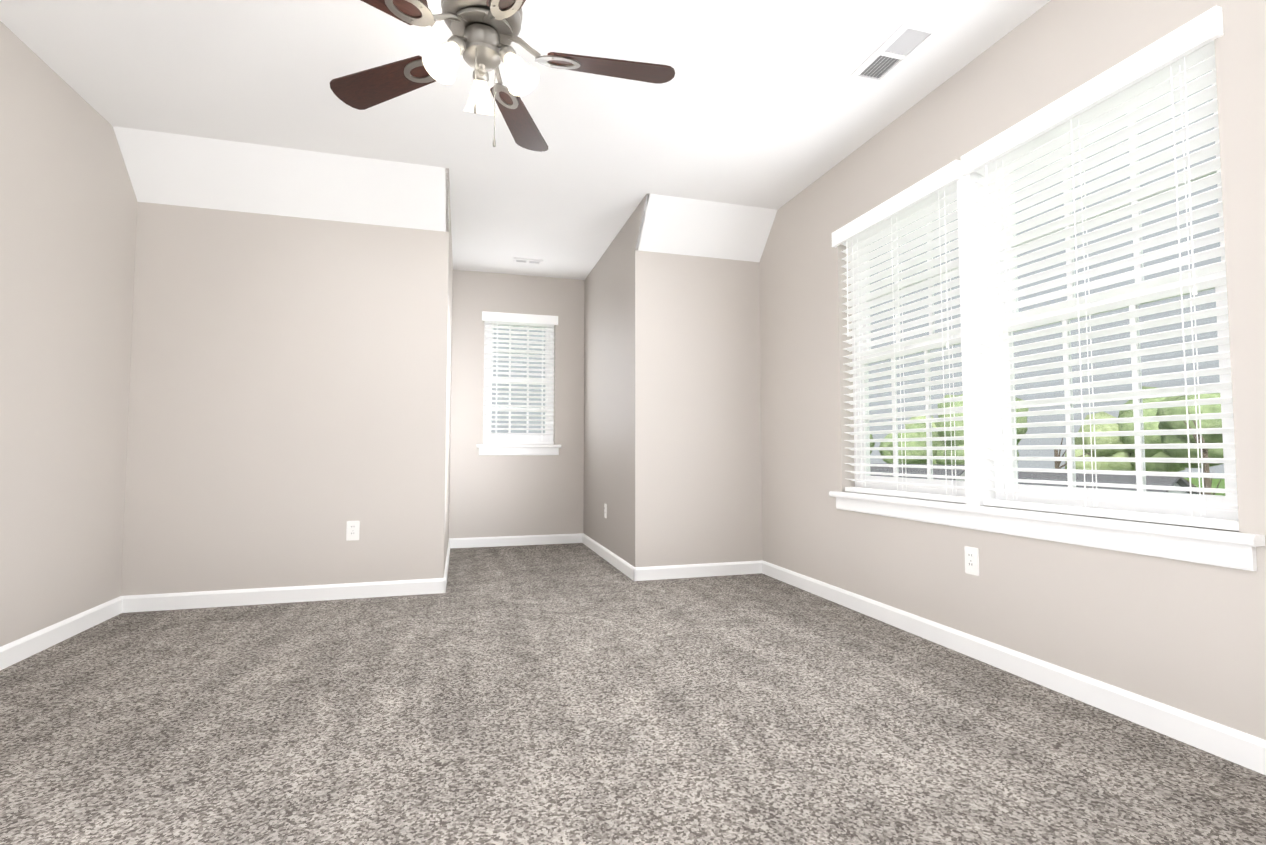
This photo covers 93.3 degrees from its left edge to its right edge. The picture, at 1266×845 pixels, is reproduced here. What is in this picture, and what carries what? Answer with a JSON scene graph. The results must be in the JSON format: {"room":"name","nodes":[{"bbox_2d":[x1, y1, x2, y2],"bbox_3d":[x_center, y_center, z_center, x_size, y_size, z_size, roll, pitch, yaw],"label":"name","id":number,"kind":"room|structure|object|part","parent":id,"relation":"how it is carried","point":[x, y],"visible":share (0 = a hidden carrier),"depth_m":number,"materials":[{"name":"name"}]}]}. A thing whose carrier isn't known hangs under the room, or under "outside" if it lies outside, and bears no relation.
{"room":"empty bedroom","nodes":[
{"label":"empty bedroom","id":0,"kind":"room"},
{"bbox_2d":[0,21,137,646],"bbox_3d":[-2.182,-0.358,1.015,0.160,2.530,4.640,1,-3,-16],"label":"wall","id":1,"kind":"structure","parent":0,"point":[68,212],"depth_m":2.69,"materials":[{"name":"paint"}]},
{"bbox_2d":[0,596,123,670],"bbox_3d":[-2.098,0.862,0.978,0.014,0.088,4.640,1,-3,-16],"label":"baseboard","id":2,"kind":"structure","parent":1,"relation":"attached to","point":[11,653],"depth_m":2.68,"materials":[{"name":"paint"}]},
{"bbox_2d":[113,126,448,231],"bbox_3d":[-1.919,-1.368,3.426,1.650,0.299,0.284,1,-3,-16],"label":"ceiling slope","id":3,"kind":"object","parent":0,"point":[181,170],"visible":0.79,"depth_m":3.39,"materials":[{"name":"paint"}]},
{"bbox_2d":[121,202,762,595],"bbox_3d":[-0.934,-0.215,3.868,3.820,2.530,0.160,1,-3,-16],"label":"wall","id":4,"kind":"structure","parent":0,"point":[287,418],"depth_m":3.54,"materials":[{"name":"paint"}]},
{"bbox_2d":[124,578,439,612],"bbox_3d":[-1.952,0.985,3.424,1.590,0.088,0.014,1,-3,-16],"label":"baseboard","id":5,"kind":"structure","parent":4,"relation":"attached to","point":[256,596],"depth_m":3.40,"materials":[{"name":"paint"}]},
{"bbox_2d":[346,521,359,540],"bbox_3d":[-1.655,0.639,3.530,0.070,0.115,0.008,1,-3,-16],"label":"outlet","id":6,"kind":"object","parent":4,"relation":"attached to","point":[355,525],"visible":1,"depth_m":3.53,"materials":[{"name":"white plastic"}]},
{"bbox_2d":[636,561,759,580],"bbox_3d":[0.455,1.020,4.116,0.900,0.088,0.014,1,-3,-16],"label":"baseboard","id":7,"kind":"structure","parent":4,"relation":"attached to","point":[744,567],"depth_m":4.11,"materials":[{"name":"paint"}]},
{"bbox_2d":[444,168,452,570],"bbox_3d":[-1.415,-0.188,4.421,0.101,2.530,2.030,1,-3,-16],"label":"wall","id":8,"kind":"structure","parent":0,"point":[448,424],"depth_m":4.37,"materials":[{"name":"paint"}]},
{"bbox_2d":[440,538,451,592],"bbox_3d":[-1.396,1.039,4.498,0.014,0.088,1.774,1,-3,-16],"label":"baseboard","id":9,"kind":"structure","parent":8,"relation":"attached to","point":[443,581],"depth_m":3.89,"materials":[{"name":"paint"}]},
{"bbox_2d":[449,270,583,537],"bbox_3d":[-1.082,-0.126,5.655,1.425,2.530,0.160,1,-3,-16],"label":"wall","id":10,"kind":"structure","parent":0,"point":[504,495],"depth_m":5.55,"materials":[{"name":"paint"}]},
{"bbox_2d":[452,533,579,547],"bbox_3d":[-1.055,1.090,5.511,1.170,0.088,0.014,1,-3,-16],"label":"baseboard","id":11,"kind":"structure","parent":10,"relation":"attached to","point":[472,542],"depth_m":5.50,"materials":[{"name":"paint"}]},
{"bbox_2d":[477,311,560,454],"bbox_3d":[-1.073,-0.354,5.644,0.770,1.326,0.208,1,-3,-16],"label":"alcove window","id":12,"kind":"structure","parent":10,"relation":"in","point":[515,443],"depth_m":5.63,"materials":[{"name":"white plastic"}]},
{"bbox_3d":[-1.091,-0.405,5.710,0.512,1.058,0.036,1,-3,-16],"label":"glass","id":13,"kind":"part","parent":12,"relation":"part of","materials":[{"name":"glass"}]},
{"bbox_3d":[-1.063,0.256,5.579,0.770,0.100,0.137,1,-3,-16],"label":"sill","id":14,"kind":"part","parent":12,"relation":"part of","materials":[{"name":"paint"}]},
{"bbox_2d":[0,0,1050,279],"bbox_3d":[-0.513,-1.612,2.476,3.820,0.120,6.400,1,-3,-16],"label":"ceiling","id":15,"kind":"structure","parent":0,"point":[770,104],"depth_m":2.78,"materials":[{"name":"paint"}]},
{"bbox_2d":[330,0,674,151],"bbox_3d":[-0.460,-1.253,1.992,1.242,0.645,1.272,1,-3,-16],"label":"ceiling fan","id":16,"kind":"object","parent":15,"relation":"hanging from","point":[485,33],"visible":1,"depth_m":2.01,"materials":[{"name":"brown wood"}]},
{"bbox_2d":[513,257,542,264],"bbox_3d":[-0.918,-1.407,5.214,0.250,0.014,0.110,1,-3,-16],"label":"ceiling vent","id":17,"kind":"object","parent":15,"relation":"in","point":[527,261],"visible":1,"depth_m":5.20,"materials":[{"name":"silver metal"}]},
{"bbox_2d":[860,55,899,77],"bbox_3d":[1.090,-1.549,2.508,0.112,0.002,0.312,1,-3,-16],"label":"vent duct","id":18,"kind":"object","parent":15,"relation":"attached to","point":[878,64],"visible":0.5,"depth_m":2.59,"materials":[{"name":"grey metal"}]},
{"bbox_2d":[850,20,940,83],"bbox_3d":[1.090,-1.543,2.507,0.160,0.014,0.360,1,-3,-16],"label":"ceiling vent","id":19,"kind":"object","parent":15,"relation":"in","point":[933,31],"visible":1,"depth_m":2.49,"materials":[{"name":"silver metal"}]},
{"bbox_2d":[858,56,896,78],"bbox_3d":[1.067,-1.541,2.588,0.107,0.009,0.144,1,-3,-16],"label":"louvres","id":20,"kind":"object","parent":19,"relation":"attached to","point":[882,56],"depth_m":2.59,"materials":[{"name":"white metal"}]},
{"bbox_2d":[885,28,929,55],"bbox_3d":[1.113,-1.549,2.427,0.107,0.009,0.144,1,-3,-16],"label":"louvres","id":21,"kind":"object","parent":19,"relation":"attached to","point":[907,41],"depth_m":2.43,"materials":[{"name":"white metal"}]},
{"bbox_2d":[583,193,649,566],"bbox_3d":[-0.143,-0.169,4.787,0.100,2.530,2.030,1,-3,-16],"label":"wall","id":22,"kind":"structure","parent":0,"point":[609,380],"depth_m":4.68,"materials":[{"name":"paint"}]},
{"bbox_2d":[604,504,606,517],"bbox_3d":[-0.223,0.714,4.829,0.008,0.115,0.070,1,-3,-16],"label":"outlet","id":23,"kind":"object","parent":22,"relation":"attached to","point":[605,510],"visible":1,"depth_m":4.81,"materials":[{"name":"white plastic"}]},
{"bbox_2d":[580,533,635,580],"bbox_3d":[-0.232,1.056,4.833,0.014,0.088,1.774,1,-3,-16],"label":"baseboard","id":24,"kind":"structure","parent":22,"relation":"attached to","point":[623,566],"depth_m":4.60,"materials":[{"name":"paint"}]},
{"bbox_2d":[0,543,1265,844],"bbox_3d":[-0.513,1.035,2.343,3.820,0.120,6.400,1,-3,-16],"label":"floor","id":25,"kind":"structure","parent":0,"point":[574,693],"depth_m":1.82,"materials":[{"name":"carpet"}]},
{"bbox_2d":[635,193,776,261],"bbox_3d":[0.505,-1.333,4.123,0.945,0.299,0.284,1,-3,-16],"label":"ceiling slope","id":26,"kind":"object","parent":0,"point":[687,226],"visible":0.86,"depth_m":4.11,"materials":[{"name":"paint"}]},
{"bbox_2d":[759,0,1265,739],"bbox_3d":[1.643,-0.303,2.115,0.160,2.530,4.640,1,-3,-16],"label":"wall","id":27,"kind":"structure","parent":0,"point":[1185,636],"depth_m":2.27,"materials":[{"name":"paint"}]},
{"bbox_2d":[964,546,978,575],"bbox_3d":[1.426,0.583,2.518,0.008,0.115,0.070,1,-3,-16],"label":"outlet","id":28,"kind":"object","parent":27,"relation":"attached to","point":[972,568],"visible":1,"depth_m":2.51,"materials":[{"name":"white plastic"}]},
{"bbox_2d":[760,560,1265,774],"bbox_3d":[1.559,0.915,2.030,0.014,0.088,4.640,1,-3,-16],"label":"baseboard","id":29,"kind":"structure","parent":27,"relation":"attached to","point":[1228,743],"depth_m":2.10,"materials":[{"name":"paint"}]},
{"bbox_2d":[851,54,1238,520],"bbox_3d":[1.549,-0.394,2.593,0.079,1.490,1.800,1,-3,-16],"label":"window","id":30,"kind":"structure","parent":27,"relation":"in","point":[1210,512],"depth_m":2.25,"materials":[{"name":"white"}]},
{"bbox_2d":[832,5,1238,530],"bbox_3d":[1.454,-0.400,2.566,0.092,1.494,1.844,1,-3,-16],"label":"window blinds","id":31,"kind":"object","parent":30,"relation":"attached to","point":[1179,50],"visible":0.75,"depth_m":2.15,"materials":[{"name":"white plastic"}]},
{"bbox_2d":[865,80,1224,494],"bbox_3d":[1.550,-0.401,2.593,0.036,1.328,1.652,1,-3,-16],"label":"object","id":32,"kind":"structure","parent":30,"relation":"attached to","point":[1071,369],"depth_m":2.17,"materials":[{"name":"clear glass"}]},
{"bbox_2d":[829,161,1264,570],"bbox_3d":[1.487,-0.345,2.572,0.208,1.590,1.910,1,-3,-16],"label":"window trim","id":33,"kind":"structure","parent":27,"relation":"attached to","point":[1233,549],"depth_m":2.51,"materials":[{"name":"paint"}]},
{"label":"outside","id":34,"kind":"structure","parent":0,"visible":0},
{"bbox_2d":[1184,478,1224,495],"bbox_3d":[31.676,13.965,86.569,410.000,0.500,450.000,1,-3,-16],"label":"ground","id":35,"kind":"structure","parent":34,"point":[1214,482],"depth_m":180.53,"materials":[{"name":"green plant"}]},
{"bbox_2d":[870,434,874,453],"bbox_3d":[29.534,6.912,85.480,9.438,13.487,9.120,1,-3,-16],"label":"tree","id":36,"kind":"object","parent":35,"relation":"on","point":[872,443],"depth_m":84.06,"materials":[{"name":"green plant"}]},
{"bbox_2d":[879,423,938,463],"bbox_3d":[34.686,6.432,72.544,8.520,13.150,7.453,1,-3,-16],"label":"tree","id":37,"kind":"object","parent":35,"relation":"on","point":[902,452],"depth_m":69.94,"materials":[{"name":"green plant"}]},
{"bbox_2d":[905,416,936,427],"bbox_3d":[39.616,6.082,82.276,6.651,14.823,7.865,1,-3,-16],"label":"tree","id":38,"kind":"object","parent":35,"relation":"on","point":[916,418],"depth_m":81.56,"materials":[{"name":"green plant"}]},
{"bbox_2d":[956,471,964,480],"bbox_3d":[24.457,7.904,52.600,9.700,8.200,11.000,1,-3,-26],"label":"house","id":39,"kind":"structure","parent":35,"relation":"on","point":[963,474],"depth_m":47.48,"materials":[{"name":"white"}]},
{"bbox_2d":[870,463,964,479],"bbox_3d":[23.919,5.152,52.474,9.400,3.035,11.900,1,-3,-26],"label":"house roof","id":40,"kind":"structure","parent":39,"relation":"on","point":[947,472],"depth_m":50.23,"materials":[{"name":"grey"}]},
{"bbox_2d":[935,393,1028,464],"bbox_3d":[37.963,4.386,66.484,8.850,16.627,9.652,1,-3,-16],"label":"tree","id":41,"kind":"object","parent":35,"relation":"on","point":[961,423],"depth_m":65.02,"materials":[{"name":"green plant"}]},
{"bbox_2d":[1054,438,1093,468],"bbox_3d":[38.250,6.471,52.872,2.016,11.095,4.468,1,-3,-16],"label":"tree","id":42,"kind":"object","parent":35,"relation":"on","point":[1056,462],"depth_m":53.16,"materials":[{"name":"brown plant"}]},
{"bbox_2d":[1065,412,1135,470],"bbox_3d":[45.782,5.582,58.021,5.776,13.390,6.421,1,-3,-16],"label":"tree","id":43,"kind":"object","parent":35,"relation":"on","point":[1119,466],"depth_m":56.58,"materials":[{"name":"green plant"}]},
{"bbox_2d":[1116,386,1184,471],"bbox_3d":[47.776,4.264,54.470,6.357,15.666,6.124,1,-3,-16],"label":"tree","id":44,"kind":"object","parent":35,"relation":"on","point":[1151,466],"depth_m":53.35,"materials":[{"name":"green plant"}]},
{"bbox_2d":[1168,483,1187,493],"bbox_3d":[30.274,7.404,39.661,9.200,7.900,10.000,1,-3,-21],"label":"house","id":45,"kind":"structure","parent":35,"relation":"on","point":[1172,491],"depth_m":35.13,"materials":[{"name":"white"}]},
{"bbox_2d":[1018,471,1198,493],"bbox_3d":[29.715,4.757,39.578,8.900,2.941,10.900,1,-3,-21],"label":"house roof","id":46,"kind":"structure","parent":45,"relation":"on","point":[1110,478],"depth_m":37.54,"materials":[{"name":"grey"}]},
{"bbox_2d":[1156,393,1223,494],"bbox_3d":[44.267,4.275,45.834,8.994,14.778,7.901,1,-3,-16],"label":"tree","id":47,"kind":"object","parent":35,"relation":"on","point":[1179,425],"depth_m":44.10,"materials":[{"name":"green plant"}]},
{"bbox_2d":[1183,411,1211,494],"bbox_3d":[38.114,5.176,40.437,3.269,12.434,2.204,1,-3,-16],"label":"tree","id":48,"kind":"object","parent":35,"relation":"on","point":[1207,480],"depth_m":40.08,"materials":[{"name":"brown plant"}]}
]}

